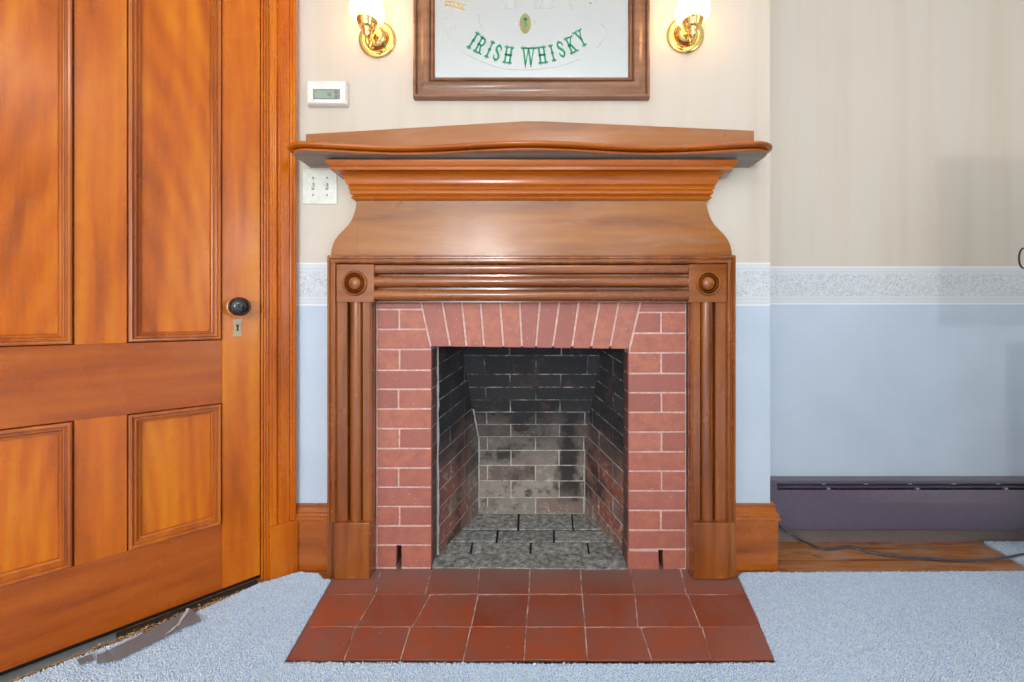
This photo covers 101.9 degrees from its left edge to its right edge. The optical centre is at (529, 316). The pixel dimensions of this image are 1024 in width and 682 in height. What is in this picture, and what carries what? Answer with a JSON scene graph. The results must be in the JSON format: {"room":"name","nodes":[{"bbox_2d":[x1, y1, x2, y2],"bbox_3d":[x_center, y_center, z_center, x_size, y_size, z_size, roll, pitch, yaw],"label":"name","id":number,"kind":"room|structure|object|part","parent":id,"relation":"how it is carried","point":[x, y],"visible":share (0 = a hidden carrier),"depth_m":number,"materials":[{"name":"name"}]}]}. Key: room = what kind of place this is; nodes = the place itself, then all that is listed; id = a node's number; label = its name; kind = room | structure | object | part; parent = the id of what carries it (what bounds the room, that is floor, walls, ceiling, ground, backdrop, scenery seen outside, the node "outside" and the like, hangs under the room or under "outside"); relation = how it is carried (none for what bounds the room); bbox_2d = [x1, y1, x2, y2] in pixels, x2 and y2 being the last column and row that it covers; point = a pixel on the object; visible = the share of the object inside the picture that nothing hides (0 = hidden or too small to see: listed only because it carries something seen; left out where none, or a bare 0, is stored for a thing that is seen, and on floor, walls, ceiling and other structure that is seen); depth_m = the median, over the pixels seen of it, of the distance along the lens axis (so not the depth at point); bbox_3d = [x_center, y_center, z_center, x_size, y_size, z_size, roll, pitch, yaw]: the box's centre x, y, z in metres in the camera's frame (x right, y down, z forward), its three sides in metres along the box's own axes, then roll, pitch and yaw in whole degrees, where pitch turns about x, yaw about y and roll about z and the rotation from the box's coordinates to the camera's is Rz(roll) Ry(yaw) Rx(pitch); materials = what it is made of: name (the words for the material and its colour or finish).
{"room":"living room","nodes":[
{"label":"living room","id":0,"kind":"room"},
{"bbox_2d":[29,0,296,579],"bbox_3d":[-1.257,-0.427,1.134,1.180,2.626,0.160,0,0,-45],"label":"wall","id":1,"kind":"structure","parent":0,"point":[296,0],"depth_m":1.46,"materials":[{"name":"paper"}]},
{"bbox_2d":[0,0,259,671],"bbox_3d":[-1.143,-0.162,1.107,0.110,2.037,0.734,0,0,45],"label":"door","id":2,"kind":"structure","parent":1,"relation":"in","point":[130,129],"depth_m":1.16,"materials":[{"name":"orange wood"}]},
{"bbox_3d":[-1.276,-0.494,1.017,0.210,1.128,0.040,0,0,-45],"label":"panel moulding","id":3,"kind":"part","parent":2,"relation":"part of","materials":[{"name":"orange wood"}]},
{"bbox_3d":[-1.276,0.462,1.017,0.210,0.377,0.040,0,0,-45],"label":"panel moulding","id":4,"kind":"part","parent":2,"relation":"part of","materials":[{"name":"orange wood"}]},
{"bbox_3d":[-1.284,-0.494,1.025,0.213,1.130,0.013,0,0,-45],"label":"panel","id":5,"kind":"part","parent":2,"relation":"part of","materials":[{"name":"orange wood"}]},
{"bbox_3d":[-1.284,0.462,1.025,0.213,0.379,0.013,0,0,-45],"label":"panel","id":6,"kind":"part","parent":2,"relation":"part of","materials":[{"name":"orange wood"}]},
{"bbox_3d":[-1.170,0.172,1.133,0.529,0.198,0.035,0,0,-45],"label":"lock rail","id":7,"kind":"part","parent":2,"relation":"part of","materials":[{"name":"orange wood"}]},
{"bbox_3d":[-1.170,0.754,1.133,0.529,0.205,0.035,0,0,-45],"label":"rail","id":8,"kind":"part","parent":2,"relation":"part of","materials":[{"name":"orange wood"}]},
{"bbox_3d":[-1.062,0.462,1.247,0.213,0.379,0.013,0,0,-45],"label":"panel","id":9,"kind":"part","parent":2,"relation":"part of","materials":[{"name":"orange wood"}]},
{"bbox_3d":[-1.062,-0.494,1.247,0.213,1.130,0.013,0,0,-45],"label":"panel","id":10,"kind":"part","parent":2,"relation":"part of","materials":[{"name":"orange wood"}]},
{"bbox_3d":[-1.054,-0.494,1.239,0.210,1.128,0.040,0,0,-45],"label":"panel moulding","id":11,"kind":"part","parent":2,"relation":"part of","materials":[{"name":"orange wood"}]},
{"bbox_3d":[-1.054,0.462,1.239,0.210,0.377,0.040,0,0,-45],"label":"panel moulding","id":12,"kind":"part","parent":2,"relation":"part of","materials":[{"name":"orange wood"}]},
{"bbox_3d":[-0.941,0.034,1.335,0.002,0.060,0.025,0,0,45],"label":"keyhole plate","id":13,"kind":"part","parent":2,"relation":"part of","materials":[{"name":"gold metal"}]},
{"bbox_3d":[-0.910,-0.033,1.301,0.061,0.061,0.054,0,0,-45],"label":"knob","id":14,"kind":"part","parent":2,"relation":"part of","materials":[{"name":"black metal"}]},
{"bbox_2d":[260,0,267,580],"bbox_3d":[-0.922,-0.148,1.422,0.021,2.064,0.106,0,0,-45],"label":"trim","id":15,"kind":"structure","parent":1,"relation":"attached to","point":[263,3],"depth_m":1.39,"materials":[{"name":"orange wood"}]},
{"bbox_2d":[268,0,295,525],"bbox_3d":[-0.844,-0.290,1.417,0.028,1.980,0.082,0,0,45],"label":"trim","id":16,"kind":"structure","parent":1,"relation":"attached to","point":[281,13],"depth_m":1.41,"materials":[{"name":"orange wood"}]},
{"bbox_2d":[268,520,297,580],"bbox_3d":[-0.843,0.792,1.417,0.030,0.184,0.084,0,0,45],"label":"trim","id":17,"kind":"structure","parent":1,"relation":"attached to","point":[282,537],"depth_m":1.40,"materials":[{"name":"orange wood"}]},
{"bbox_2d":[1,542,1023,675],"bbox_3d":[0.225,0.923,-1.125,5.650,0.074,6.450,0,0,0],"label":"floor","id":18,"kind":"structure","parent":0,"point":[802,557],"depth_m":1.52,"materials":[{"name":"brown wood"}]},
{"bbox_2d":[0,632,115,681],"bbox_3d":[-1.346,0.883,0.947,0.038,0.003,0.570,0,0,45],"label":"threshold strip","id":19,"kind":"object","parent":18,"relation":"on","point":[11,676],"visible":1,"depth_m":1.07,"materials":[{"name":"grey metal"}]},
{"bbox_2d":[0,574,260,675],"bbox_3d":[-1.208,0.880,1.174,0.776,0.009,0.073,0,0,-45],"label":"threshold","id":20,"kind":"object","parent":18,"relation":"on","point":[257,576],"visible":0.11,"depth_m":1.17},
{"bbox_2d":[12,580,257,681],"bbox_3d":[-1.196,0.885,1.083,0.058,0.001,0.835,0,0,45],"label":"strip","id":21,"kind":"object","parent":18,"relation":"on","point":[202,603],"visible":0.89,"depth_m":1.25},
{"bbox_2d":[9,589,242,681],"bbox_3d":[-1.182,0.879,1.062,0.046,0.012,0.774,0,0,45],"label":"debris","id":22,"kind":"object","parent":21,"relation":"on","point":[215,602],"visible":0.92,"depth_m":1.13,"materials":[{"name":"grey"}]},
{"bbox_2d":[14,570,1023,681],"bbox_3d":[0.641,0.878,-1.383,4.518,0.016,5.633,0,0,0],"label":"carpet","id":23,"kind":"object","parent":18,"relation":"on","point":[893,626],"visible":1,"depth_m":1.11,"materials":[{"name":"carpet"}]},
{"bbox_2d":[77,608,200,664],"bbox_3d":[-1.039,0.863,1.114,0.091,0.008,0.230,0,0,35],"label":"tape","id":24,"kind":"object","parent":23,"relation":"on","point":[188,618],"visible":1,"depth_m":1.11,"materials":[{"name":"grey plastic"}]},
{"bbox_2d":[286,564,773,661],"bbox_3d":[0.018,0.894,1.274,1.406,0.031,0.418,0,0,0],"label":"tiled hearth","id":25,"kind":"object","parent":18,"relation":"on","point":[398,614],"visible":0.78,"depth_m":1.20,"materials":[{"name":"red tile"}]},
{"bbox_2d":[287,121,772,578],"bbox_3d":[0.000,0.100,1.373,1.573,1.558,0.172,0,0,0],"label":"mantelpiece","id":26,"kind":"object","parent":25,"relation":"on","point":[522,211],"visible":1,"depth_m":1.41,"materials":[{"name":"brown wood"}]},
{"bbox_2d":[287,140,772,167],"bbox_3d":[0.000,-0.538,1.372,1.573,0.028,0.172,0,0,0],"label":"shelf","id":27,"kind":"object","parent":26,"relation":"attached to","point":[313,154],"depth_m":1.33,"materials":[{"name":"brown wood"}]},
{"bbox_3d":[0.005,0.243,1.426,1.377,0.896,0.066,0,0,0],"label":"moulding","id":28,"kind":"part","parent":26,"relation":"part of","materials":[{"name":"brown wood"}]},
{"bbox_3d":[0.005,-0.462,1.408,1.351,0.123,0.102,0,0,0],"label":"crown moulding","id":29,"kind":"part","parent":26,"relation":"part of","materials":[{"name":"brown wood"}]},
{"bbox_2d":[376,303,685,569],"bbox_3d":[0.004,0.407,1.713,1.083,1.005,0.535,0,0,0],"label":"brick fireplace","id":30,"kind":"object","parent":18,"relation":"on","point":[529,436],"visible":0.98,"depth_m":1.48,"materials":[{"name":"red brick"}]},
{"bbox_3d":[0.002,0.887,1.492,0.782,0.023,0.093,0,0,0],"label":"ash sill","id":31,"kind":"part","parent":30,"relation":"part of","materials":[{"name":"grey stone"}]},
{"bbox_2d":[779,525,1023,561],"bbox_3d":[1.440,0.833,1.557,1.023,0.112,0.129,0,0,2],"label":"cable","id":32,"kind":"object","parent":18,"relation":"on","point":[780,526],"visible":1,"depth_m":1.52,"materials":[{"name":"black rubber"}]},
{"bbox_2d":[984,540,1023,566],"bbox_3d":[1.905,0.879,1.532,0.325,0.014,0.181,0,0,0],"label":"carpet offcut","id":33,"kind":"object","parent":18,"relation":"on","point":[1006,548],"visible":1,"depth_m":1.57,"materials":[{"name":"carpet"}]},
{"bbox_2d":[297,0,769,513],"bbox_3d":[-0.078,-0.427,1.603,1.844,2.626,0.288,0,0,0],"label":"wall","id":34,"kind":"structure","parent":0,"point":[724,83],"depth_m":1.46,"materials":[{"name":"paint"}]},
{"bbox_2d":[296,503,326,571],"bbox_3d":[-0.753,0.769,1.447,0.138,0.230,0.024,0,0,0],"label":"baseboard","id":35,"kind":"structure","parent":34,"relation":"attached to","point":[311,517],"depth_m":1.44,"materials":[{"name":"brown wood"}]},
{"bbox_2d":[302,169,336,203],"bbox_3d":[-0.738,-0.457,1.451,0.122,0.123,0.017,0,0,0],"label":"light switch","id":36,"kind":"object","parent":34,"relation":"attached to","point":[319,186],"visible":0.93,"depth_m":1.45,"materials":[{"name":"plastic"}]},
{"bbox_2d":[307,81,348,106],"bbox_3d":[-0.705,-0.778,1.444,0.139,0.084,0.029,0,0,0],"label":"thermostat","id":37,"kind":"object","parent":34,"relation":"attached to","point":[319,93],"visible":1,"depth_m":1.43,"materials":[{"name":"white plastic"}]},
{"bbox_2d":[349,0,395,58],"bbox_3d":[-0.536,-0.986,1.386,0.132,0.187,0.146,0,0,0],"label":"wall sconce","id":38,"kind":"object","parent":34,"relation":"attached to","point":[377,38],"visible":1,"depth_m":1.37,"materials":[{"name":"gold metal"}]},
{"bbox_3d":[-0.536,-1.023,1.367,0.109,0.112,0.109,0,0,0],"label":"lamp shade","id":39,"kind":"part","parent":38,"relation":"part of","materials":[{"name":"white glass"}]},
{"bbox_3d":[-0.536,-0.933,1.397,0.009,0.081,0.070,0,0,0],"label":"arm","id":40,"kind":"part","parent":38,"relation":"part of","materials":[{"name":"gold metal"}]},
{"bbox_2d":[413,0,649,100],"bbox_3d":[0.005,-1.080,1.444,0.821,0.640,0.028,0,0,0],"label":"framed sign","id":41,"kind":"object","parent":34,"relation":"attached to","point":[464,50],"visible":1,"depth_m":1.45,"materials":[{"name":"brown wood"}]},
{"bbox_2d":[435,0,627,76],"bbox_3d":[0.005,-1.080,1.449,0.701,0.520,0.004,0,0,0],"label":"mirror glass","id":42,"kind":"object","parent":41,"relation":"attached to","point":[474,38],"depth_m":1.45,"materials":[{"name":"white mirror"}]},
{"bbox_2d":[666,0,710,53],"bbox_3d":[0.545,-0.994,1.386,0.132,0.172,0.146,0,0,0],"label":"wall sconce","id":43,"kind":"object","parent":34,"relation":"attached to","point":[684,34],"visible":1,"depth_m":1.37,"materials":[{"name":"gold metal"}]},
{"bbox_3d":[0.536,-1.023,1.367,0.109,0.112,0.109,0,0,0],"label":"lamp shade","id":44,"kind":"part","parent":43,"relation":"part of","materials":[{"name":"white glass"}]},
{"bbox_2d":[736,501,780,571],"bbox_3d":[0.779,0.769,1.541,0.178,0.230,0.212,0,0,0],"label":"baseboard","id":45,"kind":"structure","parent":34,"relation":"attached to","point":[756,523],"depth_m":1.44,"materials":[{"name":"brown wood"}]},
{"bbox_2d":[770,0,1023,475],"bbox_3d":[1.937,-0.427,1.697,2.226,2.626,0.100,0,0,0],"label":"wall","id":46,"kind":"structure","parent":0,"point":[897,126],"depth_m":1.65,"materials":[{"name":"paint"}]},
{"bbox_2d":[770,476,1023,530],"bbox_3d":[1.724,0.749,1.611,1.652,0.238,0.071,0,0,0],"label":"baseboard heater","id":47,"kind":"object","parent":46,"relation":"attached to","point":[801,502],"visible":0.83,"depth_m":1.58,"materials":[{"name":"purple metal"}]},
{"bbox_3d":[1.749,0.705,1.622,1.602,0.147,0.048,0,0,0],"label":"plate","id":48,"kind":"part","parent":47,"relation":"part of","materials":[{"name":"grey metal"}]},
{"bbox_2d":[778,530,1023,541],"bbox_3d":[1.887,0.833,1.641,2.026,0.106,0.010,0,0,0],"label":"baseboard","id":49,"kind":"structure","parent":46,"relation":"attached to","point":[806,535],"depth_m":1.64,"materials":[{"name":"brown wood"}]},
{"bbox_2d":[1018,248,1023,268],"bbox_3d":[1.925,-0.213,1.535,0.318,0.077,0.089,0,0,-28],"label":"loop","id":50,"kind":"object","parent":46,"relation":"attached to","point":[1021,249],"visible":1,"depth_m":1.50,"materials":[{"name":"black metal"}]}
]}

